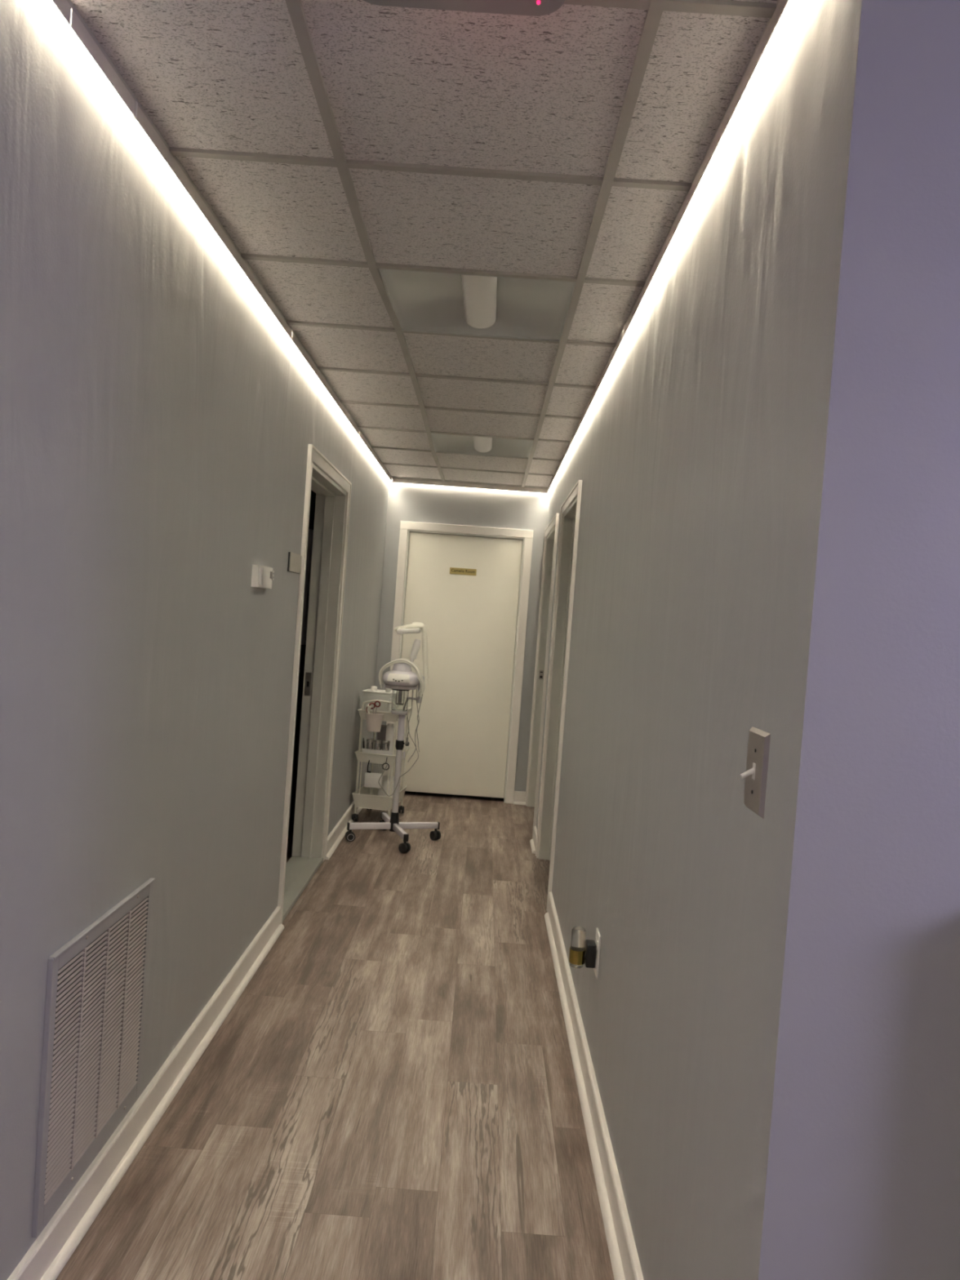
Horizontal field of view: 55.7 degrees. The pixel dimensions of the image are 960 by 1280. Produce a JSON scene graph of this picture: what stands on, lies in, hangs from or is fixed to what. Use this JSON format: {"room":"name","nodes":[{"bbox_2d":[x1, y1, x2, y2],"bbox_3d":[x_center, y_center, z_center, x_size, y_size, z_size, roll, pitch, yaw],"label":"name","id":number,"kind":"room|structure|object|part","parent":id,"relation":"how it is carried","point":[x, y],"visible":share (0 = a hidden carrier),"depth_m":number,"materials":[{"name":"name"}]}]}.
{"room":"clinic corridor","nodes":[
{"label":"clinic corridor","id":0,"kind":"room"},
{"bbox_2d":[0,0,389,1279],"bbox_3d":[-0.896,0.054,2.506,0.155,2.497,9.395,4,1,0],"label":"wall","id":1,"kind":"structure","parent":0,"point":[158,423],"depth_m":2.08,"materials":[{"name":"paint"}]},
{"bbox_2d":[31,877,155,1238],"bbox_3d":[-0.876,0.913,2.104,0.013,0.572,0.557,4,1,0],"label":"air vent","id":2,"kind":"object","parent":1,"relation":"in","point":[95,993],"visible":1,"depth_m":2.04,"materials":[{"name":"metal"}]},
{"bbox_2d":[7,801,362,1279],"bbox_3d":[-0.887,1.259,2.462,0.035,0.099,9.245,4,1,0],"label":"baseboard","id":3,"kind":"structure","parent":1,"relation":"attached to","point":[52,1249],"depth_m":2.37,"materials":[{"name":"paint"}]},
{"bbox_2d":[45,0,392,482],"bbox_3d":[-0.720,-1.116,2.500,0.024,0.035,9.044,4,1,0],"label":"light strip","id":4,"kind":"object","parent":1,"relation":"attached to","point":[62,9],"visible":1,"depth_m":2.14,"materials":[{"name":"white plastic"}]},
{"bbox_2d":[251,564,274,589],"bbox_3d":[-0.778,-0.226,3.271,0.032,0.077,0.210,4,1,0],"label":"thermostat","id":5,"kind":"object","parent":1,"relation":"attached to","point":[262,575],"visible":1,"depth_m":3.20,"materials":[{"name":"white plastic"}]},
{"bbox_2d":[287,551,302,573],"bbox_3d":[-0.780,-0.324,3.830,0.008,0.080,0.231,4,1,0],"label":"wall plaque","id":6,"kind":"object","parent":1,"relation":"attached to","point":[294,565],"visible":1,"depth_m":3.81,"materials":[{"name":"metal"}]},
{"bbox_2d":[277,444,351,924],"bbox_3d":[-0.888,0.190,4.545,0.180,2.124,1.149,4,1,0],"label":"trim","id":7,"kind":"structure","parent":1,"relation":"attached to","point":[332,490],"depth_m":5.03,"materials":[{"name":"paint"}]},
{"bbox_3d":[-0.966,1.233,4.572,0.173,0.028,1.025,4,1,0],"label":"sill","id":8,"kind":"part","parent":7,"relation":"part of","materials":[{"name":"paint"}]},
{"bbox_3d":[-0.953,0.244,5.041,0.034,0.130,0.002,4,1,0],"label":"strike plate","id":9,"kind":"part","parent":7,"relation":"part of","materials":[{"name":"metal"}]},
{"bbox_2d":[293,489,315,831],"bbox_3d":[-1.716,-0.062,4.493,1.639,2.510,2.480,4,1,0],"label":"wall","id":10,"kind":"structure","parent":0,"point":[313,499],"depth_m":5.65,"materials":[{"name":"paint"}]},
{"bbox_2d":[300,528,313,644],"bbox_3d":[-1.312,-0.344,5.630,0.512,0.712,0.055,4,1,0],"label":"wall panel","id":11,"kind":"object","parent":10,"relation":"attached to","point":[310,535],"visible":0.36,"depth_m":5.61,"materials":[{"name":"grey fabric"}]},
{"bbox_2d":[56,791,614,1279],"bbox_3d":[-0.058,1.381,2.909,5.250,0.050,10.345,4,1,0],"label":"floor","id":12,"kind":"structure","parent":0,"point":[391,1093],"depth_m":2.64,"materials":[{"name":"brown laminate"}]},
{"bbox_2d":[288,670,304,837],"bbox_3d":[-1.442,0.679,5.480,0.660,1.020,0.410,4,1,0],"label":"door","id":13,"kind":"structure","parent":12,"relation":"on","point":[300,682],"depth_m":5.50,"materials":[{"name":"grey laminate"}]},
{"bbox_2d":[351,699,411,821],"bbox_3d":[-0.671,0.810,6.265,0.283,0.828,0.440,4,1,8],"label":"utility cart","id":14,"kind":"object","parent":12,"relation":"on","point":[366,797],"visible":0.6,"depth_m":6.07,"materials":[{"name":"white plastic"}]},
{"bbox_3d":[-0.811,0.797,6.088,0.014,0.735,0.014,4,1,0],"label":"post","id":15,"kind":"part","parent":14,"relation":"part of","materials":[{"name":"white plastic"}]},
{"bbox_3d":[-0.759,0.790,6.470,0.014,0.735,0.014,4,1,0],"label":"post","id":16,"kind":"part","parent":14,"relation":"part of","materials":[{"name":"white plastic"}]},
{"bbox_2d":[364,760,382,788],"bbox_3d":[-0.704,0.877,6.052,0.112,0.209,0.045,4,1,8],"label":"box","id":17,"kind":"object","parent":14,"relation":"hanging from","point":[371,780],"visible":0.95,"depth_m":6.03,"materials":[{"name":"white cardboard"}]},
{"bbox_3d":[-0.707,0.950,6.073,0.196,0.363,0.008,4,1,8],"label":"frame","id":18,"kind":"part","parent":14,"relation":"part of","materials":[{"name":"white plastic"}]},
{"bbox_2d":[365,709,383,732],"bbox_3d":[-0.700,0.533,6.022,0.122,0.142,0.072,4,1,0],"label":"cup","id":19,"kind":"object","parent":14,"relation":"hanging from","point":[374,722],"visible":1,"depth_m":6.00,"materials":[{"name":"plastic"}]},
{"bbox_2d":[365,704,371,713],"bbox_3d":[-0.736,0.501,6.011,0.040,0.152,0.028,4,1,0],"label":"roll","id":20,"kind":"object","parent":19,"relation":"in","point":[368,707],"visible":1,"depth_m":6.00,"materials":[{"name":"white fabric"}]},
{"bbox_2d":[368,700,380,714],"bbox_3d":[-0.701,0.496,6.013,0.078,0.194,0.021,4,1,-3],"label":"scissors","id":21,"kind":"object","parent":19,"relation":"in","point":[379,702],"visible":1,"depth_m":6.01,"materials":[{"name":"red plastic"}]},
{"bbox_3d":[-0.678,0.423,6.013,0.045,0.045,0.014,4,2,15],"label":"handle","id":22,"kind":"part","parent":21,"relation":"part of","materials":[{"name":"red plastic"}]},
{"bbox_3d":[-0.669,0.425,6.063,0.244,0.049,0.013,4,1,8],"label":"handle","id":23,"kind":"part","parent":14,"relation":"part of","materials":[{"name":"white plastic"}]},
{"bbox_2d":[362,688,392,711],"bbox_3d":[-0.679,0.439,6.188,0.220,0.187,0.165,4,1,8],"label":"storage box","id":24,"kind":"object","parent":14,"relation":"on","point":[368,695],"visible":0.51,"depth_m":6.11,"materials":[{"name":"plastic"}]},
{"bbox_2d":[370,686,377,691],"bbox_3d":[-0.716,0.328,6.143,0.044,0.030,0.044,4,1,0],"label":"bottle","id":25,"kind":"object","parent":24,"relation":"on","point":[372,688],"visible":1,"depth_m":6.12,"materials":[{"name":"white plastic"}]},
{"bbox_3d":[-0.673,0.351,6.186,0.220,0.012,0.165,4,1,8],"label":"lid","id":26,"kind":"part","parent":24,"relation":"part of","materials":[{"name":"white plastic"}]},
{"bbox_2d":[385,687,391,692],"bbox_3d":[-0.619,0.329,6.125,0.034,0.042,0.034,4,1,0],"label":"bottle","id":27,"kind":"object","parent":24,"relation":"on","point":[387,690],"visible":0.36,"depth_m":6.11,"materials":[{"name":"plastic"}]},
{"bbox_2d":[362,747,395,755],"bbox_3d":[-0.679,0.745,6.101,0.206,0.028,0.087,4,1,8],"label":"tray","id":28,"kind":"object","parent":14,"relation":"on","point":[364,750],"visible":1,"depth_m":6.06,"materials":[{"name":"white plastic"}]},
{"bbox_2d":[362,737,364,748],"bbox_3d":[-0.777,0.700,6.078,0.019,0.093,0.016,4,1,0],"label":"brush","id":29,"kind":"object","parent":28,"relation":"on","point":[363,742],"visible":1,"depth_m":6.08,"materials":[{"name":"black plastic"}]},
{"bbox_2d":[366,738,373,749],"bbox_3d":[-0.739,0.707,6.107,0.050,0.084,0.050,4,1,0],"label":"metal canister","id":30,"kind":"object","parent":28,"relation":"on","point":[370,742],"visible":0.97,"depth_m":6.09,"materials":[{"name":"silver metal"}]},
{"bbox_3d":[-0.736,0.674,6.106,0.050,0.019,0.050,4,1,0],"label":"lid","id":31,"kind":"part","parent":30,"relation":"part of","materials":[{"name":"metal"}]},
{"bbox_2d":[373,739,382,750],"bbox_3d":[-0.686,0.711,6.094,0.050,0.084,0.050,4,1,0],"label":"metal canister","id":32,"kind":"object","parent":28,"relation":"on","point":[377,745],"visible":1,"depth_m":6.08,"materials":[{"name":"silver metal"}]},
{"bbox_3d":[-0.684,0.678,6.093,0.050,0.019,0.050,4,1,0],"label":"lid","id":33,"kind":"part","parent":32,"relation":"part of","materials":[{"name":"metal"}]},
{"bbox_2d":[382,740,390,751],"bbox_3d":[-0.630,0.715,6.093,0.050,0.084,0.050,4,1,0],"label":"metal canister","id":34,"kind":"object","parent":28,"relation":"on","point":[385,743],"visible":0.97,"depth_m":6.07,"materials":[{"name":"silver metal"}]},
{"bbox_3d":[-0.628,0.682,6.092,0.050,0.019,0.050,4,1,0],"label":"lid","id":35,"kind":"part","parent":34,"relation":"part of","materials":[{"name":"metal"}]},
{"bbox_2d":[351,785,407,810],"bbox_3d":[-0.690,1.078,6.271,0.336,0.096,0.466,4,1,0],"label":"tray","id":36,"kind":"object","parent":14,"relation":"on","point":[366,797],"depth_m":6.07,"materials":[{"name":"white plastic"}]},
{"bbox_2d":[376,724,386,749],"bbox_3d":[-0.663,0.702,6.213,0.075,0.232,0.070,4,1,8],"label":"carton","id":37,"kind":"object","parent":14,"relation":"in","point":[381,735],"visible":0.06,"depth_m":6.18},
{"bbox_2d":[355,746,409,764],"bbox_3d":[-0.669,0.786,6.263,0.336,0.067,0.466,4,1,0],"label":"tray","id":38,"kind":"object","parent":14,"relation":"on","point":[362,757],"depth_m":6.06,"materials":[{"name":"white plastic"}]},
{"bbox_2d":[357,706,411,722],"bbox_3d":[-0.649,0.502,6.256,0.336,0.066,0.466,4,1,0],"label":"shelf","id":39,"kind":"object","parent":14,"relation":"on","point":[388,717],"depth_m":6.05,"materials":[{"name":"white plastic"}]},
{"bbox_2d":[382,759,389,770],"bbox_3d":[-0.624,0.818,6.043,0.049,0.094,0.011,4,1,6],"label":"ring","id":40,"kind":"object","parent":14,"relation":"hanging from","point":[386,759],"visible":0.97,"depth_m":6.04,"materials":[{"name":"black plastic"}]},
{"bbox_2d":[377,775,394,796],"bbox_3d":[-0.635,1.044,6.346,0.115,0.160,0.170,4,1,8],"label":"product box","id":41,"kind":"object","parent":14,"relation":"in","point":[384,779],"visible":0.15,"depth_m":6.26,"materials":[{"name":"white cardboard"}]},
{"bbox_3d":[-0.654,0.929,6.454,0.234,0.217,0.002,4,1,8],"label":"panel","id":42,"kind":"part","parent":14,"relation":"part of","materials":[{"name":"white plastic"}]},
{"bbox_2d":[385,723,394,751],"bbox_3d":[-0.612,0.693,6.120,0.052,0.262,0.052,4,1,0],"label":"bottle","id":43,"kind":"object","parent":14,"relation":"in","point":[389,729],"visible":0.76,"depth_m":6.10,"materials":[{"name":"white plastic"}]},
{"bbox_2d":[387,697,391,712],"bbox_3d":[-0.601,0.465,6.069,0.032,0.150,0.032,4,1,0],"label":"bottle","id":44,"kind":"object","parent":14,"relation":"in","point":[389,709],"visible":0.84,"depth_m":6.05,"materials":[{"name":"plastic"}]},
{"bbox_3d":[-0.581,0.814,6.057,0.014,0.735,0.014,4,1,0],"label":"post","id":45,"kind":"part","parent":14,"relation":"part of","materials":[{"name":"white plastic"}]},
{"bbox_3d":[-0.530,0.808,6.439,0.014,0.735,0.014,4,1,0],"label":"post","id":46,"kind":"part","parent":14,"relation":"part of","materials":[{"name":"white plastic"}]},
{"bbox_2d":[344,622,440,853],"bbox_3d":[-0.494,0.568,5.649,0.458,1.368,0.455,5,2,26],"label":"steamer","id":47,"kind":"object","parent":12,"relation":"on","point":[401,679],"visible":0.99,"depth_m":5.62,"materials":[{"name":"white plastic"}]},
{"bbox_3d":[-0.679,1.148,5.614,0.265,0.040,0.028,4,2,-19],"label":"arm","id":48,"kind":"part","parent":47,"relation":"part of","materials":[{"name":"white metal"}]},
{"bbox_3d":[-0.585,1.149,5.809,0.028,0.040,0.265,4,2,-19],"label":"arm","id":49,"kind":"part","parent":47,"relation":"part of","materials":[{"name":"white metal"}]},
{"bbox_2d":[377,710,418,795],"bbox_3d":[-0.494,0.659,5.617,0.239,0.622,0.017,4,1,0],"label":"power cord","id":50,"kind":"object","parent":47,"relation":"hanging from","point":[406,710],"visible":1,"depth_m":5.62,"materials":[{"name":"grey plastic"}]},
{"bbox_3d":[-0.493,0.229,5.502,0.138,0.048,0.040,4,1,5],"label":"control panel","id":51,"kind":"part","parent":47,"relation":"part of","materials":[{"name":"white plastic"}]},
{"bbox_2d":[391,710,407,715],"bbox_3d":[-0.500,0.446,5.617,0.104,0.022,0.104,4,1,0],"label":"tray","id":52,"kind":"object","parent":47,"relation":"on","point":[394,712],"depth_m":5.57,"materials":[{"name":"grey plastic"}]},
{"bbox_2d":[391,689,408,711],"bbox_3d":[-0.494,0.367,5.615,0.101,0.133,0.101,4,1,0],"label":"jar","id":53,"kind":"object","parent":47,"relation":"on","point":[400,698],"depth_m":5.57,"materials":[{"name":"clear glass"}]},
{"bbox_3d":[-0.484,1.164,5.519,0.028,0.040,0.270,4,2,-19],"label":"arm","id":54,"kind":"part","parent":47,"relation":"part of","materials":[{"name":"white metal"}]},
{"bbox_2d":[378,658,425,697],"bbox_3d":[-0.478,0.230,5.609,0.291,0.230,0.163,4,1,0],"label":"hose","id":55,"kind":"object","parent":47,"relation":"on","point":[406,661],"visible":1,"depth_m":5.55,"materials":[{"name":"white plastic"}]},
{"bbox_2d":[407,693,422,762],"bbox_3d":[-0.401,0.526,5.658,0.066,0.477,0.017,4,1,0],"label":"power cord","id":56,"kind":"object","parent":55,"relation":"hanging from","point":[422,694],"visible":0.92,"depth_m":5.66,"materials":[{"name":"grey plastic"}]},
{"bbox_2d":[402,714,406,759],"bbox_3d":[-0.464,0.600,5.615,0.020,0.288,0.012,4,1,0],"label":"power cord","id":57,"kind":"object","parent":47,"relation":"hanging from","point":[406,714],"visible":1,"depth_m":5.61,"materials":[{"name":"white plastic"}]},
{"bbox_2d":[405,689,413,746],"bbox_3d":[-0.434,0.462,5.616,0.023,0.390,0.015,4,1,0],"label":"power cord","id":58,"kind":"object","parent":47,"relation":"hanging from","point":[406,738],"visible":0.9,"depth_m":5.61,"materials":[{"name":"grey plastic"}]},
{"bbox_2d":[394,622,428,684],"bbox_3d":[-0.425,0.080,5.645,0.227,0.384,0.105,4,1,0],"label":"lamp","id":59,"kind":"object","parent":47,"relation":"on","point":[409,628],"depth_m":5.63,"materials":[{"name":"white plastic"}]},
{"bbox_3d":[-0.390,0.308,5.678,0.107,0.170,0.028,4,1,-3],"label":"mount plate","id":60,"kind":"part","parent":47,"relation":"part of","materials":[{"name":"grey plastic"}]},
{"bbox_2d":[416,688,419,751],"bbox_3d":[-0.387,0.487,5.677,0.047,0.426,0.015,4,1,0],"label":"power cord","id":61,"kind":"object","parent":47,"relation":"hanging from","point":[416,689],"visible":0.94,"depth_m":5.67,"materials":[{"name":"grey plastic"}]},
{"bbox_3d":[-0.392,1.166,5.716,0.265,0.040,0.028,4,2,-19],"label":"arm","id":62,"kind":"part","parent":47,"relation":"part of","materials":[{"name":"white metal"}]},
{"bbox_2d":[66,0,779,488],"bbox_3d":[0.927,-1.040,2.440,3.326,0.051,9.345,4,1,0],"label":"ceiling","id":63,"kind":"structure","parent":0,"point":[333,144],"depth_m":2.06,"materials":[{"name":"tile"}]},
{"bbox_2d":[362,0,564,16],"bbox_3d":[-0.037,-1.030,1.297,0.345,0.048,0.345,4,1,0],"label":"emergency light","id":64,"kind":"object","parent":63,"relation":"attached to","point":[519,7],"visible":1,"depth_m":1.45,"materials":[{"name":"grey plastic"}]},
{"bbox_2d":[378,267,575,342],"bbox_3d":[-0.001,-1.135,3.011,0.598,0.074,0.598,4,1,0],"label":"ceiling light","id":65,"kind":"object","parent":63,"relation":"attached to","point":[467,304],"visible":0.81,"depth_m":3.05,"materials":[{"name":"plastic"}]},
{"bbox_2d":[461,275,497,328],"bbox_3d":[-0.002,-1.119,3.003,0.112,0.035,0.544,4,1,0],"label":"diffuser","id":66,"kind":"object","parent":65,"relation":"attached to","point":[478,293],"depth_m":2.99,"materials":[{"name":"white plastic"}]},
{"bbox_2d":[431,433,533,458],"bbox_3d":[0.015,-1.196,5.451,0.602,0.074,0.598,4,1,0],"label":"ceiling light","id":67,"kind":"object","parent":63,"relation":"attached to","point":[445,443],"visible":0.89,"depth_m":5.58,"materials":[{"name":"plastic"}]},
{"bbox_2d":[473,436,492,452],"bbox_3d":[0.016,-1.181,5.442,0.112,0.035,0.544,4,1,0],"label":"diffuser","id":68,"kind":"object","parent":67,"relation":"attached to","point":[481,444],"depth_m":5.45,"materials":[{"name":"white plastic"}]},
{"bbox_2d":[368,482,550,799],"bbox_3d":[-0.164,-0.012,7.118,1.245,2.497,0.140,4,1,0],"label":"wall","id":69,"kind":"structure","parent":0,"point":[408,502],"depth_m":7.03,"materials":[{"name":"paint"}]},
{"bbox_2d":[392,532,522,798],"bbox_3d":[-0.178,0.199,7.063,0.877,2.017,0.106,4,1,0],"label":"door","id":70,"kind":"structure","parent":69,"relation":"in","point":[469,621],"depth_m":7.08,"materials":[{"name":"paint"}]},
{"bbox_2d":[449,567,476,575],"bbox_3d":[-0.131,-0.531,7.053,0.207,0.050,0.006,4,1,0],"label":"name plate","id":71,"kind":"object","parent":70,"relation":"attached to","point":[452,570],"visible":1,"depth_m":7.05,"materials":[{"name":"gold metal"}]},
{"bbox_2d":[382,520,533,804],"bbox_3d":[-0.176,0.174,7.115,1.029,2.124,0.156,4,1,0],"label":"trim","id":72,"kind":"structure","parent":69,"relation":"attached to","point":[406,527],"depth_m":7.03,"materials":[{"name":"paint"}]},
{"bbox_2d":[391,478,546,493],"bbox_3d":[-0.080,-1.187,7.005,1.193,0.032,0.022,4,1,0],"label":"light strip","id":73,"kind":"object","parent":69,"relation":"attached to","point":[394,480],"visible":1,"depth_m":6.99,"materials":[{"name":"white plastic"}]},
{"bbox_2d":[513,791,525,804],"bbox_3d":[-0.242,1.187,7.062,1.229,0.099,0.035,4,1,0],"label":"baseboard","id":74,"kind":"structure","parent":69,"relation":"attached to","point":[519,796],"depth_m":7.06,"materials":[{"name":"paint"}]},
{"bbox_2d":[536,0,959,1279],"bbox_3d":[0.513,0.112,4.187,0.155,2.497,6.017,4,1,0],"label":"wall","id":75,"kind":"structure","parent":0,"point":[760,461],"depth_m":1.33,"materials":[{"name":"paint"}]},
{"bbox_2d":[524,513,559,839],"bbox_3d":[0.510,0.236,6.469,0.180,2.133,1.151,4,1,0],"label":"trim","id":76,"kind":"structure","parent":75,"relation":"attached to","point":[551,531],"depth_m":6.96,"materials":[{"name":"paint"}]},
{"bbox_3d":[0.469,0.267,6.968,0.032,0.070,0.002,4,1,0],"label":"strike plate","id":77,"kind":"part","parent":76,"relation":"part of","materials":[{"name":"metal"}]},
{"bbox_2d":[535,480,582,911],"bbox_3d":[0.499,0.273,5.000,0.180,2.133,1.050,4,1,0],"label":"trim","id":78,"kind":"structure","parent":75,"relation":"attached to","point":[571,507],"depth_m":5.44,"materials":[{"name":"paint"}]},
{"bbox_2d":[529,826,644,1279],"bbox_3d":[0.328,1.318,3.564,0.035,0.099,4.707,4,1,0],"label":"baseboard","id":79,"kind":"structure","parent":75,"relation":"attached to","point":[624,1260],"depth_m":2.52,"materials":[{"name":"paint"}]},
{"bbox_2d":[593,927,600,978],"bbox_3d":[0.362,0.970,2.818,0.008,0.132,0.080,4,1,0],"label":"wall outlet","id":80,"kind":"object","parent":75,"relation":"attached to","point":[597,940],"visible":0.82,"depth_m":2.79,"materials":[{"name":"white plastic"}]},
{"bbox_2d":[568,926,596,968],"bbox_3d":[0.319,0.956,2.823,0.080,0.125,0.052,4,1,0],"label":"air freshener","id":81,"kind":"object","parent":80,"relation":"attached to","point":[582,952],"visible":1,"depth_m":2.80,"materials":[{"name":"silver plastic"}]},
{"bbox_3d":[0.305,0.938,2.822,0.045,0.091,0.045,4,1,0],"label":"lamp shade","id":82,"kind":"part","parent":81,"relation":"part of","materials":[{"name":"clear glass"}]},
{"bbox_2d":[546,0,799,493],"bbox_3d":[0.507,-1.070,4.084,0.022,0.032,5.862,4,1,0],"label":"light strip","id":83,"kind":"object","parent":75,"relation":"attached to","point":[784,9],"visible":1,"depth_m":1.98,"materials":[{"name":"glowing led"},{"name":"white plastic"}]},
{"bbox_2d":[740,726,770,819],"bbox_3d":[0.401,0.195,1.353,0.026,0.124,0.090,4,1,0],"label":"light switch","id":84,"kind":"object","parent":75,"relation":"attached to","point":[755,775],"visible":1,"depth_m":1.34,"materials":[{"name":"white plastic"}]},
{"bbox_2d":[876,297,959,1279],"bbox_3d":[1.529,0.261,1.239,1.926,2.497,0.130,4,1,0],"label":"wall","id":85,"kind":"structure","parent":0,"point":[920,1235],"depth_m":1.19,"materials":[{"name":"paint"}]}
]}

